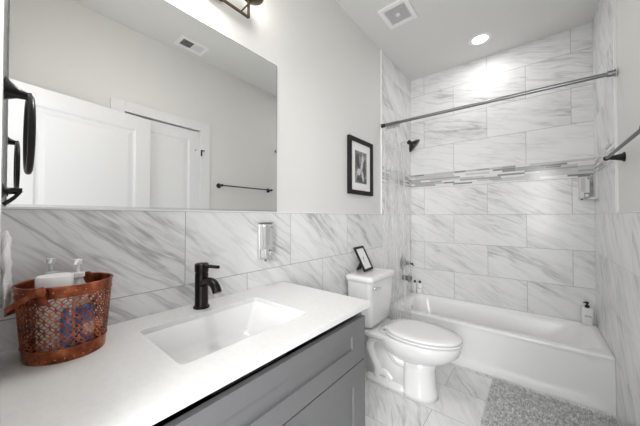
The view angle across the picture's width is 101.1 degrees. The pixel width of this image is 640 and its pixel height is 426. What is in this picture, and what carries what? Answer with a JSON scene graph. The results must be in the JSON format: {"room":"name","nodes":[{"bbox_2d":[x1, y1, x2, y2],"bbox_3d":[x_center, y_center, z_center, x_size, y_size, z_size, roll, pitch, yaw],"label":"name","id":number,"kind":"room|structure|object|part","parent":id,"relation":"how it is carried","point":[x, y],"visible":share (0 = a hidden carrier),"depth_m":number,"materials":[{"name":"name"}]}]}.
{"room":"bathroom","nodes":[
{"label":"bathroom","id":0,"kind":"room"},
{"bbox_2d":[0,0,4,268],"bbox_3d":[-0.328,-0.187,0.195,1.524,2.822,0.123,-1,-1,39],"label":"wall","id":1,"kind":"structure","parent":0,"point":[4,0],"depth_m":0.33,"materials":[{"name":"white paint"}]},
{"bbox_2d":[0,0,3,194],"bbox_3d":[-0.142,0.176,0.037,0.769,2.092,0.122,-1,-1,39],"label":"trim","id":2,"kind":"structure","parent":1,"relation":"attached to","point":[1,1],"depth_m":0.33,"materials":[{"name":"white paint"}]},
{"bbox_2d":[2,183,22,204],"bbox_3d":[-0.808,-0.049,0.690,0.040,0.059,0.039,-1,-1,39],"label":"towel hook","id":3,"kind":"object","parent":1,"relation":"attached to","point":[5,190],"visible":0.93,"depth_m":0.69,"materials":[{"name":"black metal"}]},
{"bbox_3d":[-0.816,-0.058,0.681,0.040,0.040,0.016,-1,-1,39],"label":"wall plate","id":4,"kind":"part","parent":3,"relation":"part of","materials":[{"name":"black metal"}]},
{"bbox_2d":[0,230,12,310],"bbox_3d":[-0.813,0.143,0.682,0.110,0.198,0.023,-1,-1,39],"label":"hand towel","id":5,"kind":"object","parent":3,"relation":"hanging from","point":[6,284],"visible":0.92,"depth_m":0.66,"materials":[{"name":"white fabric"}]},
{"bbox_2d":[3,76,35,174],"bbox_3d":[-0.642,-0.183,0.556,0.170,0.199,0.047,-1,-1,39],"label":"towel ring","id":6,"kind":"object","parent":1,"relation":"attached to","point":[10,91],"visible":0.97,"depth_m":0.54,"materials":[{"name":"black metal"}]},
{"bbox_2d":[0,0,411,359],"bbox_3d":[0.054,-0.164,1.951,0.132,2.822,3.326,-1,-1,39],"label":"wall","id":7,"kind":"structure","parent":0,"point":[334,82],"depth_m":1.57,"materials":[{"name":"white paint"}]},
{"bbox_2d":[5,0,276,211],"bbox_3d":[-0.558,-0.427,1.113,0.009,0.830,0.986,-1,-1,39],"label":"wall mirror","id":8,"kind":"object","parent":7,"relation":"attached to","point":[141,104],"visible":0.97,"depth_m":0.97,"materials":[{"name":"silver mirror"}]},
{"bbox_3d":[-0.143,-0.002,1.613,0.012,0.006,2.312,-1,-1,39],"label":"edge trim","id":9,"kind":"part","parent":7,"relation":"part of","materials":[{"name":"white"}]},
{"bbox_2d":[219,0,262,18],"bbox_3d":[-0.494,-1.066,1.103,0.130,0.260,0.596,-1,-1,39],"label":"vanity light","id":10,"kind":"object","parent":7,"relation":"attached to","point":[249,2],"visible":1,"depth_m":1.26,"materials":[{"name":"brown metal"}]},
{"bbox_3d":[-0.484,-1.043,1.093,0.010,0.214,0.456,-1,-1,39],"label":"cage frame","id":11,"kind":"part","parent":10,"relation":"part of","materials":[{"name":"brown metal"}]},
{"bbox_2d":[245,0,262,5],"bbox_3d":[-0.326,-1.117,1.286,0.100,0.154,0.100,-1,-1,39],"label":"socket","id":12,"kind":"object","parent":10,"relation":"attached to","point":[253,2],"depth_m":1.31,"materials":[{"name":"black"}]},
{"bbox_2d":[257,222,273,260],"bbox_3d":[-0.283,0.149,1.385,0.061,0.200,0.072,-1,-1,39],"label":"soap dispenser","id":13,"kind":"object","parent":7,"relation":"attached to","point":[264,229],"visible":1,"depth_m":1.36,"materials":[{"name":"silver plastic"}]},
{"bbox_2d":[347,134,372,195],"bbox_3d":[0.342,-0.381,2.200,0.025,0.460,0.383,-1,-1,39],"label":"framed picture","id":14,"kind":"object","parent":7,"relation":"attached to","point":[359,151],"visible":1,"depth_m":2.18,"materials":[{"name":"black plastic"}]},
{"bbox_2d":[355,150,366,184],"bbox_3d":[0.343,-0.379,2.203,0.001,0.265,0.188,-1,-1,39],"label":"print","id":15,"kind":"object","parent":14,"relation":"attached to","point":[360,155],"depth_m":2.20,"materials":[{"name":"grey paper"}]},
{"bbox_3d":[0.586,-0.777,2.516,0.012,1.580,0.008,-1,-1,39],"label":"edge trim","id":16,"kind":"part","parent":7,"relation":"part of","materials":[{"name":"white"}]},
{"bbox_2d":[400,255,413,269],"bbox_3d":[0.960,0.545,2.850,0.127,0.164,0.164,-1,-1,39],"label":"shower valve","id":17,"kind":"object","parent":7,"relation":"attached to","point":[403,262],"visible":1,"depth_m":2.85,"materials":[{"name":"silver metal"}]},
{"bbox_2d":[402,274,411,281],"bbox_3d":[0.946,0.699,2.859,0.092,0.082,0.060,-1,-1,39],"label":"tub spout","id":18,"kind":"object","parent":7,"relation":"attached to","point":[404,277],"visible":1,"depth_m":2.84,"materials":[{"name":"silver metal"}]},
{"bbox_2d":[399,139,419,151],"bbox_3d":[0.962,-0.716,2.808,0.208,0.146,0.150,-1,-1,39],"label":"sprayer","id":19,"kind":"object","parent":7,"relation":"attached to","point":[412,144],"visible":1,"depth_m":2.76,"materials":[{"name":"black metal"}]},
{"bbox_2d":[381,69,615,127],"bbox_3d":[1.172,-0.832,2.039,1.504,0.048,0.040,-1,-1,39],"label":"shower rod","id":20,"kind":"object","parent":7,"relation":"attached to","point":[611,73],"visible":0.99,"depth_m":1.86,"materials":[{"name":"silver metal"}]},
{"bbox_2d":[335,0,598,80],"bbox_3d":[0.686,-1.631,1.454,1.764,0.100,3.326,-1,-1,39],"label":"ceiling","id":21,"kind":"structure","parent":0,"point":[435,41],"depth_m":2.22,"materials":[{"name":"white paint"}]},
{"bbox_2d":[377,0,417,29],"bbox_3d":[0.614,-1.566,2.075,0.230,0.014,0.248,-1,-1,39],"label":"exhaust fan","id":22,"kind":"object","parent":21,"relation":"attached to","point":[400,12],"visible":1,"depth_m":2.06,"materials":[{"name":"white plastic"}]},
{"bbox_2d":[384,2,411,24],"bbox_3d":[0.614,-1.565,2.075,0.162,0.004,0.180,-1,-1,39],"label":"grille","id":23,"kind":"object","parent":22,"relation":"attached to","point":[399,13],"depth_m":2.07,"materials":[{"name":"white plastic"}]},
{"bbox_2d":[468,32,491,45],"bbox_3d":[1.443,-1.564,2.373,0.184,0.009,0.184,-1,-1,39],"label":"recessed light","id":24,"kind":"object","parent":21,"relation":"in","point":[480,38],"visible":1,"depth_m":2.36,"materials":[{"name":"white plastic"}]},
{"bbox_2d":[365,360,619,425],"bbox_3d":[0.217,1.283,0.842,1.764,0.100,4.806,-1,-1,39],"label":"floor","id":25,"kind":"structure","parent":0,"point":[462,391],"depth_m":1.73,"materials":[{"name":"stone"}]},
{"bbox_2d":[152,312,364,425],"bbox_3d":[-0.323,0.820,0.917,0.578,0.826,1.005,-1,-1,39],"label":"vanity cabinet","id":26,"kind":"object","parent":25,"relation":"on","point":[320,381],"visible":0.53,"depth_m":0.87,"materials":[{"name":"grey paint"}]},
{"bbox_2d":[0,281,369,425],"bbox_3d":[-0.324,0.395,0.932,0.566,0.024,1.031,-1,-1,39],"label":"countertop","id":27,"kind":"structure","parent":26,"relation":"on","point":[129,380],"depth_m":0.64,"materials":[{"name":"white stone"}]},
{"bbox_2d":[4,271,113,365],"bbox_3d":[-0.711,0.281,0.730,0.214,0.198,0.214,-1,-1,39],"label":"basket","id":28,"kind":"object","parent":27,"relation":"on","point":[25,291],"visible":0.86,"depth_m":0.67,"materials":[{"name":"brown metal"}]},
{"bbox_3d":[-0.755,0.227,0.715,0.116,0.078,0.205,0,-1,-16],"label":"strap handle","id":29,"kind":"part","parent":28,"relation":"part of","materials":[{"name":"orange metal"}]},
{"bbox_3d":[-0.675,0.203,0.636,0.024,0.046,0.012,0,-1,-16],"label":"handle mount","id":30,"kind":"part","parent":28,"relation":"part of","materials":[{"name":"orange metal"}]},
{"bbox_2d":[43,258,57,274],"bbox_3d":[-0.755,0.251,0.734,0.040,0.251,0.047,0,-1,-7],"label":"lotion bottle","id":31,"kind":"object","parent":28,"relation":"in","point":[50,261],"visible":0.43,"depth_m":0.73,"materials":[{"name":"white plastic"}]},
{"bbox_2d":[35,272,73,351],"bbox_3d":[-0.703,0.270,0.697,0.073,0.212,0.073,-1,-1,39],"label":"jar","id":32,"kind":"object","parent":28,"relation":"in","point":[65,278],"visible":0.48,"depth_m":0.67,"materials":[{"name":"white plastic"}]},
{"bbox_3d":[-0.703,0.187,0.698,0.073,0.047,0.073,-1,-1,39],"label":"lid","id":33,"kind":"part","parent":32,"relation":"part of","materials":[{"name":"white plastic"}]},
{"bbox_2d":[60,309,71,348],"bbox_3d":[-0.663,0.312,0.687,0.022,0.127,0.022,-1,-1,39],"label":"bottle","id":34,"kind":"object","parent":28,"relation":"in","point":[65,311],"visible":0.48,"depth_m":0.68,"materials":[{"name":"blue"}]},
{"bbox_2d":[71,259,87,345],"bbox_3d":[-0.709,0.256,0.769,0.048,0.243,0.048,0,-1,15],"label":"soap bottle","id":35,"kind":"object","parent":28,"relation":"in","point":[79,275],"visible":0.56,"depth_m":0.76,"materials":[{"name":"white plastic"}]},
{"bbox_2d":[75,304,93,345],"bbox_3d":[-0.652,0.317,0.730,0.024,0.120,0.032,0,-1,11],"label":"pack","id":36,"kind":"object","parent":28,"relation":"in","point":[85,305],"visible":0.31,"depth_m":0.72,"materials":[{"name":"blue"}]},
{"bbox_2d":[193,262,221,309],"bbox_3d":[-0.443,0.292,1.042,0.167,0.184,0.062,-1,-1,39],"label":"faucet","id":37,"kind":"object","parent":27,"relation":"on","point":[202,281],"visible":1,"depth_m":1.05,"materials":[{"name":"black metal"}]},
{"bbox_3d":[-0.484,0.222,1.076,0.053,0.037,0.053,-1,-1,39],"label":"handle","id":38,"kind":"part","parent":37,"relation":"part of","materials":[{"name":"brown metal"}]},
{"bbox_3d":[-0.428,0.282,1.030,0.128,0.057,0.035,-1,-1,39],"label":"spout","id":39,"kind":"part","parent":37,"relation":"part of","materials":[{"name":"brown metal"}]},
{"bbox_3d":[-0.429,0.210,1.033,0.111,0.022,0.016,-1,-1,39],"label":"lever","id":40,"kind":"part","parent":37,"relation":"part of","materials":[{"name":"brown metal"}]},
{"bbox_2d":[144,301,299,396],"bbox_3d":[-0.318,0.467,0.931,0.356,0.135,0.504,-1,-1,39],"label":"undermount sink","id":41,"kind":"object","parent":27,"relation":"in","point":[187,342],"visible":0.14,"depth_m":1.03,"materials":[{"name":"white ceramic"}]},
{"bbox_3d":[0.033,0.874,0.956,0.019,0.491,0.489,-1,-1,39],"label":"door","id":42,"kind":"part","parent":26,"relation":"part of","materials":[{"name":"grey paint"}]},
{"bbox_2d":[346,267,462,403],"bbox_3d":[0.593,0.853,1.889,0.768,0.788,0.461,-1,-1,39],"label":"toilet","id":43,"kind":"object","parent":25,"relation":"on","point":[403,355],"visible":0.91,"depth_m":1.84,"materials":[{"name":"white ceramic"}]},
{"bbox_2d":[353,246,372,271],"bbox_3d":[0.353,0.367,2.131,0.103,0.187,0.165,0,-1,34],"label":"frame","id":44,"kind":"object","parent":43,"relation":"on","point":[365,264],"visible":1,"depth_m":2.12,"materials":[{"name":"black plastic"}]},
{"bbox_3d":[0.399,0.682,2.073,0.216,0.351,0.396,-1,-1,39],"label":"tank","id":45,"kind":"part","parent":43,"relation":"part of","materials":[{"name":"white ceramic"}]},
{"bbox_3d":[0.402,0.483,2.073,0.238,0.044,0.424,-1,-1,39],"label":"tank lid","id":46,"kind":"part","parent":43,"relation":"part of","materials":[{"name":"white ceramic"}]},
{"bbox_3d":[0.682,0.938,1.838,0.550,0.167,0.362,-1,-1,39],"label":"bowl","id":47,"kind":"part","parent":43,"relation":"part of","materials":[{"name":"white ceramic"}]},
{"bbox_3d":[0.713,0.840,1.814,0.488,0.015,0.366,-1,-1,39],"label":"seat","id":48,"kind":"part","parent":43,"relation":"part of","materials":[{"name":"white plastic"}]},
{"bbox_3d":[0.714,0.817,1.814,0.478,0.018,0.359,-1,-1,39],"label":"lid","id":49,"kind":"part","parent":43,"relation":"part of","materials":[{"name":"white plastic"}]},
{"bbox_2d":[387,291,615,415],"bbox_3d":[1.443,1.078,2.346,1.502,0.350,0.668,-1,-1,39],"label":"bathtub","id":50,"kind":"object","parent":25,"relation":"on","point":[566,359],"visible":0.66,"depth_m":1.99,"materials":[{"name":"white ceramic"}]},
{"bbox_2d":[413,280,416,292],"bbox_3d":[1.090,0.841,3.024,0.036,0.141,0.032,-1,-1,39],"label":"soap bottle","id":51,"kind":"object","parent":50,"relation":"on","point":[414,283],"visible":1,"depth_m":3.01,"materials":[{"name":"white plastic"}]},
{"bbox_2d":[417,281,422,293],"bbox_3d":[1.133,0.839,2.988,0.056,0.143,0.035,-1,-1,39],"label":"soap bottle","id":52,"kind":"object","parent":50,"relation":"on","point":[419,285],"visible":1,"depth_m":2.97,"materials":[{"name":"white plastic"}]},
{"bbox_2d":[389,291,614,361],"bbox_3d":[1.444,1.047,2.348,1.502,0.288,0.666,-1,-1,39],"label":"basin","id":53,"kind":"object","parent":50,"relation":"in","point":[488,333],"depth_m":2.15,"materials":[{"name":"white ceramic"}]},
{"bbox_2d":[581,301,593,325],"bbox_3d":[2.163,0.809,2.131,0.068,0.182,0.041,0,-1,27],"label":"soap bottle","id":54,"kind":"object","parent":50,"relation":"on","point":[587,313],"visible":1,"depth_m":2.12,"materials":[{"name":"white plastic"}]},
{"bbox_2d":[480,378,619,425],"bbox_3d":[1.254,1.225,1.439,0.642,0.031,0.875,-1,-1,39],"label":"bath mat","id":55,"kind":"object","parent":25,"relation":"on","point":[508,404],"visible":1,"depth_m":1.62,"materials":[{"name":"grey fabric"}]},
{"bbox_2d":[411,22,595,323],"bbox_3d":[1.696,-0.153,2.672,1.524,2.822,0.131,-1,-1,39],"label":"wall","id":56,"kind":"structure","parent":0,"point":[499,219],"depth_m":2.50,"materials":[{"name":"white tile"}]},
{"bbox_2d":[578,175,589,199],"bbox_3d":[2.171,-0.206,2.163,0.072,0.200,0.061,-1,-1,39],"label":"soap dispenser","id":57,"kind":"object","parent":56,"relation":"attached to","point":[583,181],"visible":0.96,"depth_m":2.15,"materials":[{"name":"silver plastic"}]},
{"bbox_2d":[592,0,639,425],"bbox_3d":[1.318,-0.177,0.919,0.132,2.822,3.326,-1,-1,39],"label":"wall","id":58,"kind":"structure","parent":0,"point":[615,23],"depth_m":1.54,"materials":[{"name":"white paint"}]},
{"bbox_2d":[587,172,598,199],"bbox_3d":[2.152,-0.211,2.077,0.045,0.207,0.145,-1,-1,39],"label":"holder","id":59,"kind":"object","parent":58,"relation":"attached to","point":[595,175],"visible":1,"depth_m":2.04,"materials":[{"name":"white plastic"}]},
{"bbox_3d":[2.164,-0.218,2.067,0.012,0.195,0.135,-1,-1,39],"label":"plate","id":60,"kind":"part","parent":59,"relation":"part of","materials":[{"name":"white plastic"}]},
{"bbox_3d":[1.778,-0.789,1.584,0.012,1.580,0.012,-1,-1,39],"label":"edge trim","id":61,"kind":"part","parent":58,"relation":"part of","materials":[{"name":"white"}]},
{"bbox_2d":[603,126,639,161],"bbox_3d":[1.438,-0.315,1.218,0.082,0.054,0.734,-1,-1,39],"label":"towel bar","id":62,"kind":"object","parent":58,"relation":"attached to","point":[622,157],"visible":1,"depth_m":1.36,"materials":[{"name":"grey metal"}]}
]}

